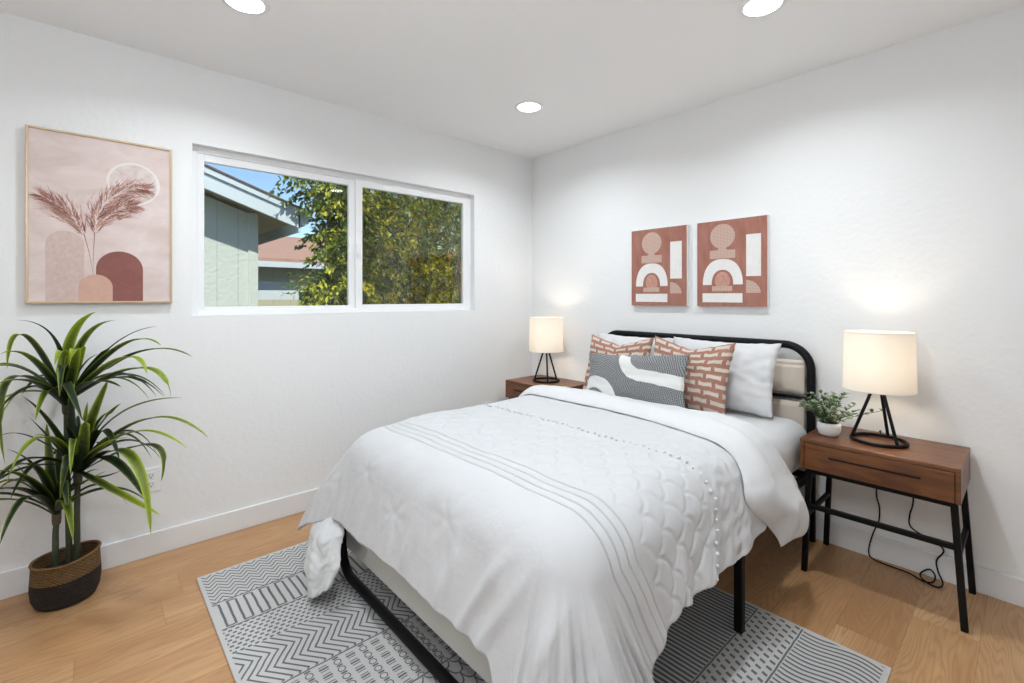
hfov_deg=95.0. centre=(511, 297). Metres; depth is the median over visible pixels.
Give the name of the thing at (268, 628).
rug
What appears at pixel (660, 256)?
print
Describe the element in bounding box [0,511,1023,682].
floor
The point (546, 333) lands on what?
table lamp
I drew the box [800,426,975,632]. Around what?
nightstand
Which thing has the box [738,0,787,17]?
recessed light
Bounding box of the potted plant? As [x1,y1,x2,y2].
[798,389,881,436]
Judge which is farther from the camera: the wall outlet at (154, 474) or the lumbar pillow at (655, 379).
the lumbar pillow at (655, 379)
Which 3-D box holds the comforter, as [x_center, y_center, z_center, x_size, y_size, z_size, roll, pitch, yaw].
[0.097,0.879,1.990,1.707,0.734,1.721,0,0,45]
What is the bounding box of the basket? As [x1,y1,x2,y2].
[28,540,101,611]
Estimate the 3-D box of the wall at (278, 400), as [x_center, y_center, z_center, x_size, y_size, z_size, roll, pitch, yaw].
[-1.291,0.029,2.798,4.100,2.440,0.150,0,0,-42]
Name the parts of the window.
fixed sash, sliding sash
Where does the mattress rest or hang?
on the bed
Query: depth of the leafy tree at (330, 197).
5.99 m
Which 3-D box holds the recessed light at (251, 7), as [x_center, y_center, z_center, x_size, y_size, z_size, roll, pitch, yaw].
[-1.072,-1.187,1.883,0.184,0.007,0.184,0,0,-42]
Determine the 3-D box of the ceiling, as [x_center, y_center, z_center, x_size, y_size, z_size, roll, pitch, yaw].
[-0.036,-1.266,1.405,4.100,0.150,3.900,0,0,-42]
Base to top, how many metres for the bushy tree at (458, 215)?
4.026 m
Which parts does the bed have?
foot frame, foot panel, headboard frame, leg, headboard panel, headboard panel, rail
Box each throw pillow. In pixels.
[583,334,653,388]
[653,336,736,414]
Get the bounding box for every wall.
[0,11,531,571]
[532,4,1023,578]
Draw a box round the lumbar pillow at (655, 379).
[587,353,690,407]
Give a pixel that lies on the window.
(354, 183)
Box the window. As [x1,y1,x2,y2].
[192,146,469,315]
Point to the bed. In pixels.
(789, 374)
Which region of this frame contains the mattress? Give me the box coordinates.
[725,408,806,472]
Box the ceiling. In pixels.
[0,0,1023,158]
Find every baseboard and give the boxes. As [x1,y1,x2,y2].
[0,488,317,599]
[816,517,1023,606]
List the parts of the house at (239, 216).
rake trim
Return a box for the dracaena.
[0,312,205,611]
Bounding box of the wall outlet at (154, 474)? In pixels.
[145,466,161,491]
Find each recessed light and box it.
[221,0,270,14]
[514,100,543,112]
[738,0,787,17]
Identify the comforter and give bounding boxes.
[296,385,808,682]
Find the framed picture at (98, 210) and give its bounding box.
[25,124,171,303]
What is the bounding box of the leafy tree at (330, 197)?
[266,176,460,305]
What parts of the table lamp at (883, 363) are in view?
leg, lamp shade, leg, leg, power cord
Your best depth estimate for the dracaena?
1.89 m
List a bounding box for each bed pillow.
[598,333,673,355]
[674,337,780,418]
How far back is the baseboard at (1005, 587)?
2.13 m
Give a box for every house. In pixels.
[204,163,309,306]
[258,237,460,299]
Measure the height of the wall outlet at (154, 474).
0.118 m
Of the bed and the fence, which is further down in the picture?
the bed
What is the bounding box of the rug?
[196,541,891,682]
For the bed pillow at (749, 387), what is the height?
0.368 m
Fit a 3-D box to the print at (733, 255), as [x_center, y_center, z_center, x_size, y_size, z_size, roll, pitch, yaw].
[1.287,-0.205,2.751,0.030,0.511,0.405,0,0,-42]
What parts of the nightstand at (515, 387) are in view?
drawer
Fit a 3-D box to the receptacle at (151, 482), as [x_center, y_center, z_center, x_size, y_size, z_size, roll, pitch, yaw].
[-1.751,0.903,2.275,0.034,0.033,0.004,0,0,-42]
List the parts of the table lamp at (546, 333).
leg, lamp shade, leg, leg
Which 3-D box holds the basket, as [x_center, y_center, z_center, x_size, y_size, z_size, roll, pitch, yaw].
[-1.848,1.149,1.945,0.221,0.198,0.198,0,0,-42]
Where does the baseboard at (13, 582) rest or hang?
attached to the wall at (278, 400)
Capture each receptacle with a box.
[147,472,154,479]
[148,480,154,487]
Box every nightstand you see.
[506,375,583,398]
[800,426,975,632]
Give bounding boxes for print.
[632,225,688,305]
[697,215,769,306]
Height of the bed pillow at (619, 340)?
0.360 m
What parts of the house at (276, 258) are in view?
window trim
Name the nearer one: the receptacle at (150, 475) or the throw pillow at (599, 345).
the receptacle at (150, 475)
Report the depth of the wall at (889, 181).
2.30 m
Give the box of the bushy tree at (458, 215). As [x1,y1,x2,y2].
[308,191,460,303]
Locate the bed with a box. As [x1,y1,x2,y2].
[340,330,816,682]
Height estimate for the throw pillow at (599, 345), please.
0.376 m
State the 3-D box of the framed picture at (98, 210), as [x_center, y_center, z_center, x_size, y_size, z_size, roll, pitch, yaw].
[-1.871,-0.354,2.153,0.504,0.755,0.031,0,0,-42]
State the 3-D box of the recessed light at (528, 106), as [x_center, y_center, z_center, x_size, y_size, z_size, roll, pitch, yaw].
[0.105,-1.187,2.916,0.184,0.007,0.184,0,0,-42]
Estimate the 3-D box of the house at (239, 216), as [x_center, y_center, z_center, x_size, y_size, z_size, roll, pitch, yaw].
[-6.749,-0.431,4.552,7.635,3.861,4.940,0,0,-42]
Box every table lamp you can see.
[529,317,562,382]
[842,330,944,587]
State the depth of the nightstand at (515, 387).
3.58 m
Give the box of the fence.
[258,299,458,305]
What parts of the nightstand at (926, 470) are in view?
leg, leg, handle, drawer, rail, leg, leg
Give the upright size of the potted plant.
0.205 m
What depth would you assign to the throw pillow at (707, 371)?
2.44 m
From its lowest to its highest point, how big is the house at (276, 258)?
3.330 m
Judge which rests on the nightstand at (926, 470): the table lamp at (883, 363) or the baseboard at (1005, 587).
the table lamp at (883, 363)

